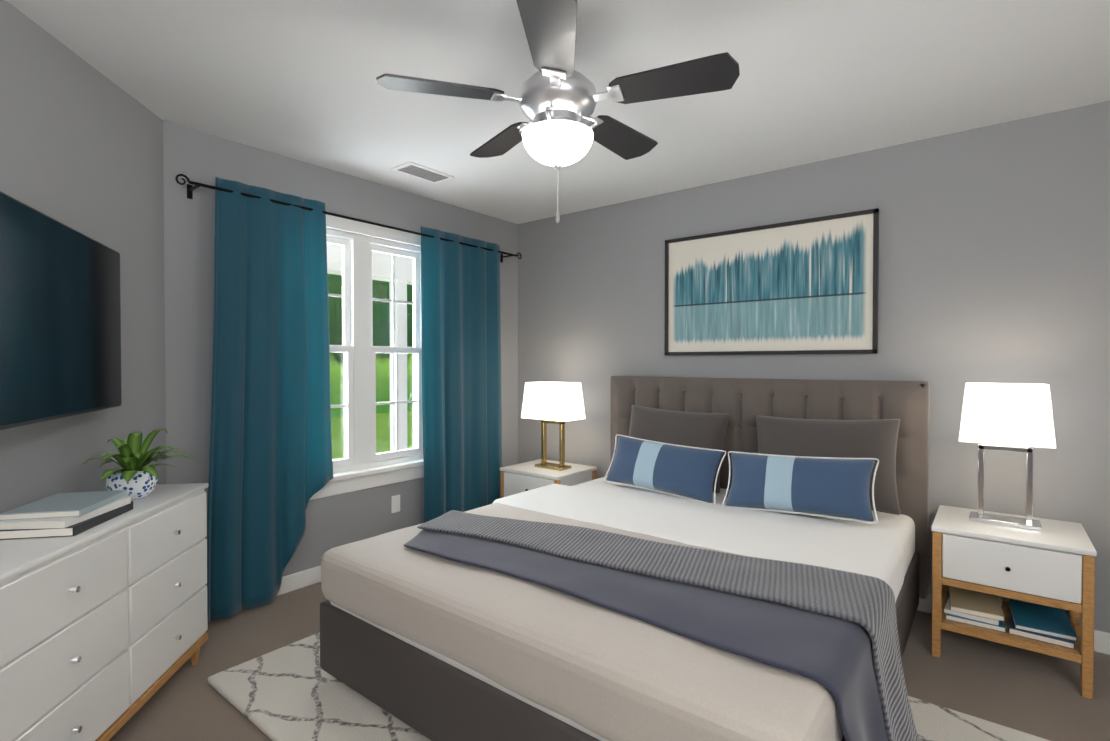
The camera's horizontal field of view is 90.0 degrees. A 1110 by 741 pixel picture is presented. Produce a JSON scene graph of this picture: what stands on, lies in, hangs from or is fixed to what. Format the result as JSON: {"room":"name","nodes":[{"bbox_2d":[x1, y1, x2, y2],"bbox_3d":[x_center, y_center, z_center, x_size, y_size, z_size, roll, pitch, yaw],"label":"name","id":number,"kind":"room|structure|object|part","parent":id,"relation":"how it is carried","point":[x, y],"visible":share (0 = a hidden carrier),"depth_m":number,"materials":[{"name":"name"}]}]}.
{"room":"bedroom","nodes":[
{"label":"bedroom","id":0,"kind":"room"},
{"bbox_2d":[0,0,165,513],"bbox_3d":[-1.735,0.055,1.018,0.150,2.470,3.850,0,1,-8],"label":"wall","id":1,"kind":"structure","parent":0,"point":[81,145],"depth_m":2.15,"materials":[{"name":"grey paint"}]},
{"bbox_2d":[0,191,121,429],"bbox_3d":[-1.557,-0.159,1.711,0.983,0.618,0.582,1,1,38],"label":"tv","id":2,"kind":"object","parent":1,"relation":"attached to","point":[60,330],"visible":1,"depth_m":1.70,"materials":[{"name":"black plastic"},{"name":"dark glossy screen glass"}]},
{"bbox_2d":[163,121,517,584],"bbox_3d":[-1.208,0.019,3.668,0.150,2.470,3.000,1,1,38],"label":"wall","id":3,"kind":"structure","parent":0,"point":[333,521],"depth_m":3.05,"materials":[{"name":"grey paint"}]},
{"bbox_2d":[277,565,320,595],"bbox_3d":[-1.111,1.206,3.671,0.017,0.095,2.520,1,1,38],"label":"baseboard","id":4,"kind":"structure","parent":3,"relation":"attached to","point":[299,580],"depth_m":3.21,"materials":[{"name":"white wood"}]},
{"bbox_2d":[175,174,521,621],"bbox_3d":[-1.057,0.127,3.607,0.162,2.195,2.442,1,1,38],"label":"curtains","id":5,"kind":"object","parent":3,"relation":"attached to","point":[270,466],"visible":0.98,"depth_m":3.04,"materials":[{"name":"teal fabric"}]},
{"bbox_3d":[-1.073,-0.906,3.606,0.122,0.081,2.442,1,1,38],"label":"rod","id":6,"kind":"part","parent":5,"relation":"part of","materials":[{"name":"black metal"}]},
{"bbox_2d":[310,214,423,499],"bbox_3d":[-1.252,-0.097,3.574,0.195,1.705,1.270,1,1,38],"label":"window","id":7,"kind":"structure","parent":3,"relation":"in","point":[362,464],"depth_m":3.58,"materials":[{"name":"white wood"}]},
{"bbox_3d":[-1.274,-0.115,3.591,0.004,1.430,0.970,1,1,38],"label":"glass","id":8,"kind":"part","parent":7,"relation":"part of","materials":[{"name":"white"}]},
{"bbox_2d":[391,494,399,512],"bbox_3d":[-1.068,0.896,3.729,0.008,0.115,0.070,1,1,38],"label":"electrical outlet","id":9,"kind":"object","parent":3,"relation":"attached to","point":[395,503],"visible":1,"depth_m":3.72,"materials":[{"name":"white plastic"}]},
{"bbox_2d":[6,0,1109,223],"bbox_3d":[-0.285,-1.227,0.786,5.150,0.100,6.350,1,1,38],"label":"ceiling","id":10,"kind":"structure","parent":0,"point":[818,80],"depth_m":2.24,"materials":[{"name":"white paint"}]},
{"bbox_2d":[391,161,454,183],"bbox_3d":[-0.804,-1.206,3.396,0.180,0.012,0.340,1,1,38],"label":"ceiling vent","id":11,"kind":"object","parent":10,"relation":"in","point":[421,172],"visible":1,"depth_m":3.38,"materials":[{"name":"white metal"}]},
{"bbox_2d":[376,0,739,222],"bbox_3d":[0.040,-0.860,2.013,1.183,0.668,1.140,1,1,38],"label":"fan","id":12,"kind":"object","parent":10,"relation":"hanging from","point":[558,98],"visible":1,"depth_m":1.87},
{"bbox_3d":[0.010,-0.778,1.980,0.256,0.130,0.256,1,1,38],"label":"lamp shade","id":13,"kind":"part","parent":12,"relation":"part of","materials":[{"name":"white glass"}]},
{"bbox_2d":[109,582,1109,740],"bbox_3d":[-0.285,1.353,0.821,5.150,0.120,6.350,1,1,38],"label":"floor","id":14,"kind":"structure","parent":0,"point":[1029,692],"depth_m":2.26,"materials":[{"name":"carpet"}]},
{"bbox_2d":[0,483,208,740],"bbox_3d":[-1.594,0.890,1.871,0.334,0.776,1.128,0,1,-8],"label":"dresser","id":15,"kind":"object","parent":14,"relation":"on","point":[104,636],"visible":1,"depth_m":1.76,"materials":[{"name":"white wood"}]},
{"bbox_2d":[0,490,132,539],"bbox_3d":[-1.605,0.467,1.822,0.239,0.071,0.330,0,1,-9],"label":"books","id":16,"kind":"object","parent":15,"relation":"on","point":[65,514],"visible":1,"depth_m":1.73,"materials":[{"name":"white paper"}]},
{"bbox_2d":[82,429,194,499],"bbox_3d":[-1.631,0.362,2.172,0.369,0.271,0.366,1,1,38],"label":"plant","id":17,"kind":"object","parent":15,"relation":"on","point":[135,476],"visible":0.98,"depth_m":2.12,"materials":[{"name":"green plant"}]},
{"bbox_3d":[-1.652,0.441,2.170,0.168,0.112,0.168,0,1,-8],"label":"pot","id":18,"kind":"part","parent":17,"relation":"part of","materials":[{"name":"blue ceramic"}]},
{"bbox_2d":[500,459,596,497],"bbox_3d":[-0.052,0.983,4.120,0.548,0.530,0.488,1,1,38],"label":"nightstand","id":19,"kind":"object","parent":14,"relation":"on","point":[521,477],"visible":0.48,"depth_m":4.00,"materials":[{"name":"white wood"}]},
{"bbox_2d":[521,382,585,470],"bbox_3d":[-0.015,0.403,4.094,0.425,0.629,0.259,1,1,38],"label":"lamp","id":20,"kind":"object","parent":19,"relation":"on","point":[559,403],"visible":0.98,"depth_m":4.01,"materials":[{"name":"white fabric"}]},
{"bbox_3d":[-0.015,0.221,4.091,0.425,0.265,0.259,1,1,38],"label":"lamp shade","id":21,"kind":"part","parent":20,"relation":"part of","materials":[{"name":"white fabric"}]},
{"bbox_2d":[208,632,1049,740],"bbox_3d":[0.225,1.261,1.998,2.910,0.029,1.630,1,1,38],"label":"rug","id":22,"kind":"object","parent":14,"relation":"on","point":[294,691],"visible":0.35,"depth_m":2.04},
{"bbox_2d":[320,376,929,740],"bbox_3d":[0.514,0.647,2.522,2.003,1.176,2.306,1,1,38],"label":"bed","id":23,"kind":"object","parent":22,"relation":"on","point":[724,559],"visible":1,"depth_m":1.95,"materials":[{"name":"fabric"}]},
{"bbox_2d":[321,503,895,740],"bbox_3d":[0.195,0.819,2.197,1.850,0.224,1.397,1,1,38],"label":"duvet","id":24,"kind":"object","parent":23,"relation":"on","point":[586,651],"depth_m":1.63,"materials":[{"name":"white fabric"}]},
{"bbox_3d":[0.451,1.060,2.523,1.830,0.270,2.200,1,1,38],"label":"frame","id":25,"kind":"part","parent":23,"relation":"part of","materials":[{"name":"fabric"}]},
{"bbox_3d":[0.454,0.844,2.524,1.800,0.220,2.180,1,1,38],"label":"mattress","id":26,"kind":"part","parent":23,"relation":"part of","materials":[{"name":"white fabric"}]},
{"bbox_2d":[604,434,725,503],"bbox_3d":[0.633,0.574,3.303,0.744,0.319,0.172,4,-21,39],"label":"pillow","id":27,"kind":"object","parent":23,"relation":"on","point":[683,472],"depth_m":3.22,"materials":[{"name":"blue fabric"}]},
{"bbox_2d":[629,405,729,492],"bbox_3d":[0.744,0.476,3.507,0.720,0.500,0.198,3,-11,39],"label":"pillow","id":28,"kind":"object","parent":23,"relation":"on","point":[693,426],"depth_m":3.42,"materials":[{"name":"grey fabric"}]},
{"bbox_3d":[1.152,0.602,3.412,1.900,1.110,0.116,1,1,38],"label":"headboard","id":29,"kind":"part","parent":23,"relation":"part of","materials":[{"name":"fabric"}]},
{"bbox_2d":[722,451,878,523],"bbox_3d":[1.229,0.580,2.832,0.744,0.319,0.169,-3,-25,37],"label":"pillow","id":30,"kind":"object","parent":23,"relation":"on","point":[795,486],"depth_m":2.76,"materials":[{"name":"blue fabric"}]},
{"bbox_2d":[756,416,900,514],"bbox_3d":[1.427,0.483,2.968,0.760,0.500,0.204,-2,-15,38],"label":"pillow","id":31,"kind":"object","parent":23,"relation":"on","point":[878,437],"depth_m":2.86,"materials":[{"name":"grey fabric"}]},
{"bbox_2d":[931,505,1096,698],"bbox_3d":[2.019,0.980,2.482,0.528,0.580,0.488,1,1,38],"label":"nightstand","id":32,"kind":"object","parent":14,"relation":"on","point":[978,568],"visible":1,"depth_m":2.34,"materials":[{"name":"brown wood"}]},
{"bbox_2d":[959,383,1055,530],"bbox_3d":[2.032,0.374,2.507,0.333,0.629,0.203,1,1,38],"label":"lamp","id":33,"kind":"object","parent":32,"relation":"on","point":[1017,416],"visible":1,"depth_m":2.44,"materials":[{"name":"white fabric"}]},
{"bbox_3d":[2.032,0.192,2.504,0.333,0.265,0.203,1,1,38],"label":"lamp shade","id":34,"kind":"part","parent":33,"relation":"part of","materials":[{"name":"white fabric"}]},
{"bbox_2d":[944,586,1076,648],"bbox_3d":[2.018,1.083,2.483,0.444,0.059,0.340,1,1,38],"label":"books","id":35,"kind":"object","parent":32,"relation":"on","point":[1051,626],"depth_m":2.42,"materials":[{"name":"multicoloured paper"}]},
{"bbox_2d":[518,101,1109,632],"bbox_3d":[1.696,0.025,3.189,5.000,2.470,0.150,1,1,38],"label":"wall","id":36,"kind":"structure","parent":0,"point":[994,253],"depth_m":2.86,"materials":[{"name":"grey paint"}]},
{"bbox_2d":[665,208,878,355],"bbox_3d":[1.258,-0.490,3.410,1.270,0.785,0.034,1,1,38],"label":"picture","id":37,"kind":"object","parent":36,"relation":"attached to","point":[808,286],"visible":0.96,"depth_m":3.34,"materials":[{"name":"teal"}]},
{"bbox_2d":[917,594,1109,654],"bbox_3d":[1.586,1.213,3.187,4.850,0.095,0.014,1,1,38],"label":"baseboard","id":38,"kind":"structure","parent":36,"relation":"attached to","point":[1101,639],"depth_m":2.50,"materials":[{"name":"white wood"}]},
{"label":"outside","id":39,"kind":"structure","parent":0,"visible":0},
{"bbox_2d":[328,274,412,417],"bbox_3d":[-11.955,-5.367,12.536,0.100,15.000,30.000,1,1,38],"label":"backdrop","id":40,"kind":"structure","parent":39,"point":[336,341],"depth_m":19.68,"materials":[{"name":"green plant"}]},
{"bbox_2d":[331,411,412,459],"bbox_3d":[-6.581,1.740,8.384,13.600,0.100,30.000,1,1,38],"label":"lawn","id":41,"kind":"structure","parent":39,"point":[383,446],"depth_m":14.00,"materials":[{"name":"green plant"}]},
{"bbox_2d":[327,244,412,450],"bbox_3d":[-2.262,0.195,4.312,2.000,3.100,5.000,1,1,38],"label":"porch","id":42,"kind":"object","parent":41,"relation":"on","point":[403,261],"depth_m":6.02,"materials":[{"name":"white"}]}
]}

